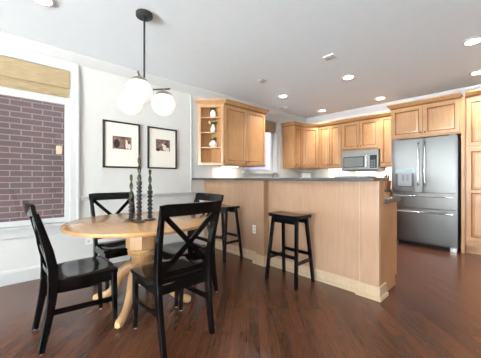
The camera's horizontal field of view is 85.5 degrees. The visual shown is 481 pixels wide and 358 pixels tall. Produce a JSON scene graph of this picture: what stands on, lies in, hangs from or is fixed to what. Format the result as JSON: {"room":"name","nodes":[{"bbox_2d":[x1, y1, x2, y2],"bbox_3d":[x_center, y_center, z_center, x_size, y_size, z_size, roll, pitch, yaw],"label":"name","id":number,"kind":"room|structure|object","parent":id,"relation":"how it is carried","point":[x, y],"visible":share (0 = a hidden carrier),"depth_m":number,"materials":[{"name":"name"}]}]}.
{"room":"dining area","nodes":[
{"label":"dining area","id":0,"kind":"room"},
{"bbox_2d":[0,95,63,221],"bbox_3d":[-3.758,-0.280,2.415,9.000,3.400,0.340,0,0,-43],"label":"wall","id":1,"kind":"structure","parent":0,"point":[31,169],"depth_m":3.25,"materials":[{"name":"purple brick"}]},
{"bbox_2d":[56,146,61,153],"bbox_3d":[-2.386,-0.375,3.422,0.060,0.110,0.060,0,0,-43],"label":"junction box","id":2,"kind":"object","parent":1,"relation":"attached to","point":[58,148],"visible":1,"depth_m":3.40,"materials":[{"name":"beige plastic"}]},
{"bbox_2d":[0,55,300,271],"bbox_3d":[-2.499,-0.187,2.810,11.180,2.614,0.160,0,0,-43],"label":"wall","id":3,"kind":"structure","parent":0,"point":[99,91],"depth_m":3.45,"materials":[{"name":"paint"}]},
{"bbox_2d":[85,238,92,244],"bbox_3d":[-1.879,0.785,3.275,0.130,0.080,0.008,0,0,-43],"label":"wall outlet","id":4,"kind":"object","parent":3,"relation":"attached to","point":[87,240],"visible":0.64,"depth_m":3.25,"materials":[{"name":"white plastic"}]},
{"bbox_2d":[0,236,203,286],"bbox_3d":[-3.570,1.048,1.690,8.085,0.145,0.018,0,0,-43],"label":"baseboard","id":5,"kind":"structure","parent":3,"relation":"attached to","point":[10,277],"depth_m":2.84,"materials":[{"name":"white paint"}]},
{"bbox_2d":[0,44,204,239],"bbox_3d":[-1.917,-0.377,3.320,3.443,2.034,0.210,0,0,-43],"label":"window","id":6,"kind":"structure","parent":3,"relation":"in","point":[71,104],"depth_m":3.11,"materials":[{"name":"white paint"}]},
{"bbox_2d":[0,55,69,97],"bbox_3d":[-2.547,-1.119,2.648,1.369,0.307,0.048,0,0,-43],"label":"woven shade","id":7,"kind":"object","parent":6,"relation":"attached to","point":[14,73],"visible":1,"depth_m":2.87,"materials":[{"name":"beige plant"}]},
{"bbox_2d":[102,119,139,167],"bbox_3d":[-1.601,-0.453,3.520,0.482,0.622,0.028,0,0,-43],"label":"framed photo","id":8,"kind":"object","parent":3,"relation":"attached to","point":[120,140],"visible":0.88,"depth_m":3.50},
{"bbox_2d":[113,136,130,149],"bbox_3d":[-1.600,-0.482,3.520,0.245,0.170,0.002,0,0,-43],"label":"print","id":9,"kind":"object","parent":8,"relation":"attached to","point":[119,142],"depth_m":3.52},
{"bbox_2d":[0,32,306,122],"bbox_3d":[-2.418,-1.439,2.723,11.180,0.110,0.078,0,0,-43],"label":"crown molding","id":10,"kind":"structure","parent":3,"relation":"attached to","point":[5,39],"depth_m":3.41,"materials":[{"name":"white paint"}]},
{"bbox_2d":[147,126,176,168],"bbox_3d":[-1.172,-0.452,3.920,0.465,0.613,0.028,0,0,-43],"label":"framed photo","id":11,"kind":"object","parent":3,"relation":"attached to","point":[161,142],"visible":1,"depth_m":3.91},
{"bbox_2d":[156,139,169,151],"bbox_3d":[-1.168,-0.495,3.923,0.226,0.179,0.002,0,0,-43],"label":"print","id":12,"kind":"object","parent":11,"relation":"attached to","point":[162,145],"depth_m":3.92},
{"bbox_2d":[190,94,192,191],"bbox_3d":[-0.805,-0.585,4.274,0.035,1.598,0.012,0,0,-43],"label":"trim","id":13,"kind":"structure","parent":3,"relation":"attached to","point":[191,95],"depth_m":4.27,"materials":[{"name":"white paint"}]},
{"bbox_2d":[194,98,225,165],"bbox_3d":[-0.506,-0.769,4.301,0.378,1.092,0.391,0,0,-43],"label":"open shelf unit","id":14,"kind":"object","parent":3,"relation":"attached to","point":[207,155],"visible":0.98,"depth_m":4.38,"materials":[{"name":"brown wood"}]},
{"bbox_2d":[209,121,215,131],"bbox_3d":[-0.467,-0.878,4.392,0.108,0.196,0.133,0,0,-43],"label":"bud vase","id":15,"kind":"object","parent":14,"relation":"on","point":[213,129],"visible":0.98,"depth_m":4.37,"materials":[{"name":"white ceramic"}]},
{"bbox_2d":[209,137,216,146],"bbox_3d":[-0.459,-0.609,4.391,0.138,0.159,0.142,0,0,-43],"label":"bud vase","id":16,"kind":"object","parent":14,"relation":"on","point":[212,143],"visible":0.95,"depth_m":4.35,"materials":[{"name":"white ceramic"}]},
{"bbox_2d":[210,107,215,116],"bbox_3d":[-0.467,-1.113,4.399,0.105,0.167,0.127,0,0,-43],"label":"bud vase","id":17,"kind":"object","parent":14,"relation":"on","point":[212,113],"visible":0.96,"depth_m":4.36,"materials":[{"name":"white ceramic"}]},
{"bbox_2d":[215,99,268,166],"bbox_3d":[0.030,-0.770,4.795,1.086,1.090,0.385,0,0,-43],"label":"upper cabinet","id":18,"kind":"object","parent":3,"relation":"attached to","point":[244,124],"visible":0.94,"depth_m":4.61,"materials":[{"name":"brown wood"}]},
{"bbox_2d":[243,113,279,175],"bbox_3d":[0.414,-0.727,5.495,1.124,1.334,0.210,0,0,-43],"label":"window","id":19,"kind":"structure","parent":3,"relation":"in","point":[269,117],"depth_m":5.76,"materials":[{"name":"white paint"}]},
{"bbox_2d":[265,121,274,133],"bbox_3d":[0.428,-1.116,5.495,0.904,0.232,0.048,0,0,-43],"label":"woven shade","id":20,"kind":"object","parent":19,"relation":"attached to","point":[269,126],"visible":0.44,"depth_m":5.67,"materials":[{"name":"brown plant"}]},
{"bbox_2d":[281,121,302,168],"bbox_3d":[1.177,-0.735,5.886,0.374,1.020,0.355,0,0,-43],"label":"upper cabinet","id":21,"kind":"object","parent":3,"relation":"attached to","point":[292,131],"visible":1,"depth_m":5.80,"materials":[{"name":"brown wood"}]},
{"bbox_2d":[212,166,391,187],"bbox_3d":[1.294,-0.018,4.791,2.930,0.415,2.120,0,0,-43],"label":"backsplash","id":22,"kind":"structure","parent":3,"relation":"attached to","point":[217,171],"depth_m":5.55,"materials":[{"name":"white tile"}]},
{"bbox_2d":[302,123,318,169],"bbox_3d":[1.609,-0.735,6.117,0.642,1.020,0.591,0,0,-43],"label":"upper cabinet","id":23,"kind":"object","parent":3,"relation":"attached to","point":[310,131],"visible":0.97,"depth_m":5.92,"materials":[{"name":"brown wood"}]},
{"bbox_2d":[0,0,480,117],"bbox_3d":[-0.405,-1.554,0.566,11.500,0.120,6.300,0,0,-43],"label":"ceiling","id":24,"kind":"structure","parent":0,"point":[395,50],"depth_m":2.82,"materials":[{"name":"paint"}]},
{"bbox_2d":[32,0,55,6],"bbox_3d":[-1.651,-1.488,2.166,0.188,0.012,0.188,0,0,-43],"label":"recessed light","id":25,"kind":"object","parent":24,"relation":"in","point":[47,3],"visible":1,"depth_m":2.19,"materials":[{"name":"white paint"}]},
{"bbox_2d":[118,8,175,115],"bbox_3d":[-0.820,-1.029,2.283,0.480,0.930,0.539,0,0,-43],"label":"pendant lamp","id":26,"kind":"object","parent":24,"relation":"hanging from","point":[138,92],"visible":1,"depth_m":2.26,"materials":[{"name":"white glass"}]},
{"bbox_2d":[278,94,287,97],"bbox_3d":[0.767,-1.488,4.699,0.188,0.012,0.188,0,0,-43],"label":"recessed light","id":27,"kind":"object","parent":24,"relation":"in","point":[280,95],"visible":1,"depth_m":4.67,"materials":[{"name":"white paint"}]},
{"bbox_2d":[322,53,337,60],"bbox_3d":[1.097,-1.486,3.191,0.130,0.016,0.140,0,0,-43],"label":"ceiling vent","id":28,"kind":"object","parent":24,"relation":"in","point":[330,56],"visible":1,"depth_m":3.18,"materials":[{"name":"metal"}]},
{"bbox_2d":[342,74,354,79],"bbox_3d":[1.586,-1.488,3.827,0.188,0.012,0.188,0,0,-43],"label":"recessed light","id":29,"kind":"object","parent":24,"relation":"in","point":[350,76],"visible":1,"depth_m":3.82,"materials":[{"name":"white paint"}]},
{"bbox_2d":[462,36,480,45],"bbox_3d":[2.524,-1.488,2.827,0.188,0.012,0.188,0,0,-43],"label":"recessed light","id":30,"kind":"object","parent":24,"relation":"in","point":[472,41],"visible":1,"depth_m":2.82,"materials":[{"name":"white paint"}]},
{"bbox_2d":[469,70,480,74],"bbox_3d":[3.332,-1.488,3.656,0.188,0.012,0.188,0,0,-43],"label":"recessed light","id":31,"kind":"object","parent":24,"relation":"in","point":[477,72],"visible":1,"depth_m":3.66,"materials":[{"name":"white paint"}]},
{"bbox_2d":[0,243,480,357],"bbox_3d":[-0.405,1.180,0.566,11.500,0.120,6.300,0,0,-43],"label":"floor","id":32,"kind":"structure","parent":0,"point":[432,309],"depth_m":2.08,"materials":[{"name":"brown wood"}]},
{"bbox_2d":[22,200,117,355],"bbox_3d":[-1.257,0.639,1.925,0.545,0.962,0.464,0,0,-43],"label":"dining chair","id":33,"kind":"object","parent":32,"relation":"on","point":[55,278],"visible":0.95,"depth_m":1.81,"materials":[{"name":"black paint"}]},
{"bbox_2d":[89,192,134,290],"bbox_3d":[-1.276,0.639,2.745,0.464,0.962,0.545,0,0,-43],"label":"dining chair","id":34,"kind":"object","parent":32,"relation":"on","point":[116,248],"visible":0.44,"depth_m":2.72,"materials":[{"name":"black paint"}]},
{"bbox_2d":[60,212,206,328],"bbox_3d":[-0.893,0.746,2.360,1.220,0.742,1.220,0,0,-43],"label":"dining table","id":35,"kind":"object","parent":32,"relation":"on","point":[140,237],"visible":0.62,"depth_m":2.17,"materials":[{"name":"brown wood"}]},
{"bbox_2d":[125,197,136,221],"bbox_3d":[-0.972,0.273,2.314,0.110,0.205,0.110,0,0,-43],"label":"candle holder","id":36,"kind":"object","parent":35,"relation":"on","point":[130,200],"visible":0.99,"depth_m":2.30,"materials":[{"name":"brown metal"}]},
{"bbox_2d":[129,175,132,197],"bbox_3d":[-0.972,0.061,2.314,0.036,0.217,0.033,0,0,-9],"label":"candle","id":37,"kind":"object","parent":36,"relation":"on","point":[131,176],"visible":1,"depth_m":2.31,"materials":[{"name":"green wax"}]},
{"bbox_2d":[133,181,145,222],"bbox_3d":[-0.873,0.200,2.243,0.110,0.350,0.110,0,0,-43],"label":"candle holder","id":38,"kind":"object","parent":35,"relation":"on","point":[139,183],"visible":1,"depth_m":2.23,"materials":[{"name":"brown metal"}]},
{"bbox_2d":[137,154,140,180],"bbox_3d":[-0.873,-0.099,2.243,0.036,0.247,0.034,0,0,-14],"label":"candle","id":39,"kind":"object","parent":38,"relation":"on","point":[139,158],"visible":0.98,"depth_m":2.23,"materials":[{"name":"green wax"}]},
{"bbox_2d":[144,191,155,220],"bbox_3d":[-0.821,0.242,2.360,0.110,0.265,0.110,0,0,-43],"label":"candle holder","id":40,"kind":"object","parent":35,"relation":"on","point":[149,193],"visible":1,"depth_m":2.35,"materials":[{"name":"brown metal"}]},
{"bbox_2d":[148,170,151,190],"bbox_3d":[-0.821,0.009,2.360,0.036,0.202,0.033,0,0,-14],"label":"candle","id":41,"kind":"object","parent":40,"relation":"on","point":[149,178],"visible":1,"depth_m":2.35,"materials":[{"name":"green wax"}]},
{"bbox_2d":[130,201,221,357],"bbox_3d":[-0.474,0.639,1.893,0.464,0.962,0.545,0,0,-43],"label":"dining chair","id":42,"kind":"object","parent":32,"relation":"on","point":[152,276],"visible":1,"depth_m":1.77,"materials":[{"name":"black paint"}]},
{"bbox_2d":[162,193,223,306],"bbox_3d":[-0.507,0.639,2.584,0.545,0.962,0.464,0,0,-43],"label":"dining chair","id":43,"kind":"object","parent":32,"relation":"on","point":[169,250],"visible":0.48,"depth_m":2.54,"materials":[{"name":"black paint"}]},
{"bbox_2d":[208,204,242,261],"bbox_3d":[-0.235,0.752,3.747,0.348,0.735,0.430,0,0,-43],"label":"bar stool","id":44,"kind":"object","parent":32,"relation":"on","point":[225,209],"visible":0.73,"depth_m":3.67,"materials":[{"name":"black paint"}]},
{"bbox_2d":[265,211,314,289],"bbox_3d":[0.542,0.752,2.879,0.348,0.735,0.430,0,0,-43],"label":"bar stool","id":45,"kind":"object","parent":32,"relation":"on","point":[282,217],"visible":1,"depth_m":2.82,"materials":[{"name":"black paint"}]},
{"bbox_2d":[204,180,388,301],"bbox_3d":[0.356,0.573,3.429,0.270,1.094,2.824,0,0,-43],"label":"breakfast bar","id":46,"kind":"object","parent":32,"relation":"on","point":[346,222],"visible":0.94,"depth_m":2.85,"materials":[{"name":"brown wood"}]},
{"bbox_2d":[192,178,387,180],"bbox_3d":[0.300,0.009,3.376,0.385,0.032,2.824,0,0,-43],"label":"countertop","id":47,"kind":"structure","parent":46,"relation":"on","point":[253,179],"depth_m":2.74,"materials":[{"name":"stone"}]},
{"bbox_2d":[334,176,375,177],"bbox_3d":[1.121,-0.015,2.551,0.220,0.016,0.320,0,0,-43],"label":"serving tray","id":48,"kind":"object","parent":47,"relation":"on","point":[334,176],"visible":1,"depth_m":2.46,"materials":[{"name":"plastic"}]},
{"bbox_2d":[384,192,391,196],"bbox_3d":[2.724,0.680,4.835,0.640,0.880,0.238,0,0,-43],"label":"base cabinet","id":49,"kind":"object","parent":32,"relation":"on","point":[387,194],"visible":0.02,"depth_m":4.59,"materials":[{"name":"brown wood"}]},
{"bbox_3d":[2.754,0.220,4.861,0.680,0.040,0.239,0,0,-43],"label":"countertop","id":50,"kind":"structure","parent":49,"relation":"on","visible":0},
{"bbox_2d":[384,174,390,189],"bbox_3d":[2.654,0.062,4.744,0.175,0.276,0.100,0,0,-35],"label":"knife block","id":51,"kind":"object","parent":50,"relation":"on","point":[387,184],"visible":0.68,"depth_m":4.70,"materials":[{"name":"brown wood"}]},
{"bbox_2d":[384,202,396,290],"bbox_3d":[1.283,0.680,2.931,0.465,0.880,0.750,0,0,-43],"label":"base cabinet","id":52,"kind":"object","parent":32,"relation":"on","point":[390,209],"visible":0.07,"depth_m":2.64,"materials":[{"name":"brown wood"}]},
{"bbox_2d":[392,134,460,252],"bbox_3d":[3.149,0.225,4.411,0.696,1.790,0.890,0,0,-43],"label":"refrigerator","id":53,"kind":"object","parent":32,"relation":"on","point":[426,172],"visible":0.87,"depth_m":4.14,"materials":[{"name":"metal"}]},
{"bbox_2d":[461,97,465,252],"bbox_3d":[3.543,-0.052,4.094,0.574,2.345,0.042,0,0,-43],"label":"panel board","id":54,"kind":"object","parent":32,"relation":"on","point":[463,246],"visible":0.5,"depth_m":3.90,"materials":[{"name":"brown wood"}]},
{"bbox_2d":[465,89,480,254],"bbox_3d":[3.857,-0.085,3.740,0.597,2.410,0.900,0,0,-43],"label":"pantry cabinet","id":55,"kind":"object","parent":32,"relation":"on","point":[473,97],"visible":1,"depth_m":3.84,"materials":[{"name":"brown wood"}]},
{"bbox_3d":[0.767,0.680,5.291,1.660,0.880,0.650,0,0,-43],"label":"base cabinet","id":56,"kind":"object","parent":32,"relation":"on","visible":0},
{"bbox_3d":[0.796,0.220,5.332,2.900,0.040,0.630,0,0,-43],"label":"countertop","id":57,"kind":"structure","parent":56,"relation":"on","visible":0},
{"bbox_2d":[301,172,311,177],"bbox_3d":[1.541,0.028,6.109,0.250,0.345,0.014,0,0,2],"label":"panel","id":58,"kind":"object","parent":57,"relation":"on","point":[303,174],"visible":0.44,"depth_m":6.10,"materials":[{"name":"grey plastic"}]},
{"bbox_3d":[0.551,0.680,3.715,0.465,0.880,1.380,0,0,-43],"label":"base cabinet","id":59,"kind":"object","parent":32,"relation":"on","visible":0},
{"bbox_2d":[384,196,400,203],"bbox_3d":[0.818,0.220,3.430,0.444,0.040,2.170,0,0,-43],"label":"countertop","id":60,"kind":"structure","parent":59,"relation":"on","point":[386,199],"depth_m":2.62,"materials":[{"name":"stone"}]},
{"bbox_2d":[312,95,464,188],"bbox_3d":[3.740,-0.187,4.434,0.160,2.614,6.300,0,0,-43],"label":"wall","id":61,"kind":"structure","parent":0,"point":[385,110],"depth_m":5.65,"materials":[{"name":"paint"}]},
{"bbox_2d":[319,120,341,168],"bbox_3d":[2.068,-0.735,5.826,0.367,1.020,0.543,0,0,-43],"label":"upper cabinet","id":62,"kind":"object","parent":61,"relation":"attached to","point":[330,133],"visible":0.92,"depth_m":5.71,"materials":[{"name":"brown wood"}]},
{"bbox_2d":[341,113,379,150],"bbox_3d":[2.510,-0.912,5.352,0.367,0.665,0.750,0,0,-43],"label":"upper cabinet","id":63,"kind":"object","parent":61,"relation":"attached to","point":[361,132],"visible":0.85,"depth_m":5.22,"materials":[{"name":"brown wood"}]},
{"bbox_2d":[341,149,384,170],"bbox_3d":[2.491,-0.365,5.328,0.423,0.409,0.728,0,0,-43],"label":"microwave","id":64,"kind":"object","parent":63,"relation":"attached to","point":[369,159],"visible":0.98,"depth_m":5.19,"materials":[{"name":"metal"}]},
{"bbox_2d":[379,111,391,166],"bbox_3d":[2.858,-0.735,4.979,0.367,1.020,0.265,0,0,-43],"label":"upper cabinet","id":65,"kind":"object","parent":61,"relation":"attached to","point":[385,117],"visible":0.71,"depth_m":4.90,"materials":[{"name":"brown wood"}]},
{"bbox_2d":[306,84,480,122],"bbox_3d":[3.654,-1.439,4.353,0.078,0.110,5.980,0,0,-43],"label":"crown molding","id":66,"kind":"structure","parent":61,"relation":"attached to","point":[383,106],"depth_m":5.28,"materials":[{"name":"white paint"}]},
{"bbox_2d":[387,92,463,139],"bbox_3d":[3.163,-0.985,4.461,0.627,0.610,1.011,0,0,-43],"label":"upper cabinet","id":67,"kind":"object","parent":61,"relation":"attached to","point":[437,116],"visible":0.91,"depth_m":4.21,"materials":[{"name":"brown wood"}]},
{"label":"outside","id":68,"kind":"structure","parent":0,"visible":0},
{"bbox_3d":[-1.670,1.445,4.282,14.600,0.050,0.860,0,0,-43],"label":"floor","id":69,"kind":"structure","parent":68,"visible":0},
{"bbox_2d":[248,132,269,169],"bbox_3d":[1.470,-0.280,7.527,5.580,3.400,0.400,0,0,-43],"label":"wall","id":70,"kind":"structure","parent":69,"relation":"on","point":[267,135],"depth_m":6.49,"materials":[{"name":"white paint"}]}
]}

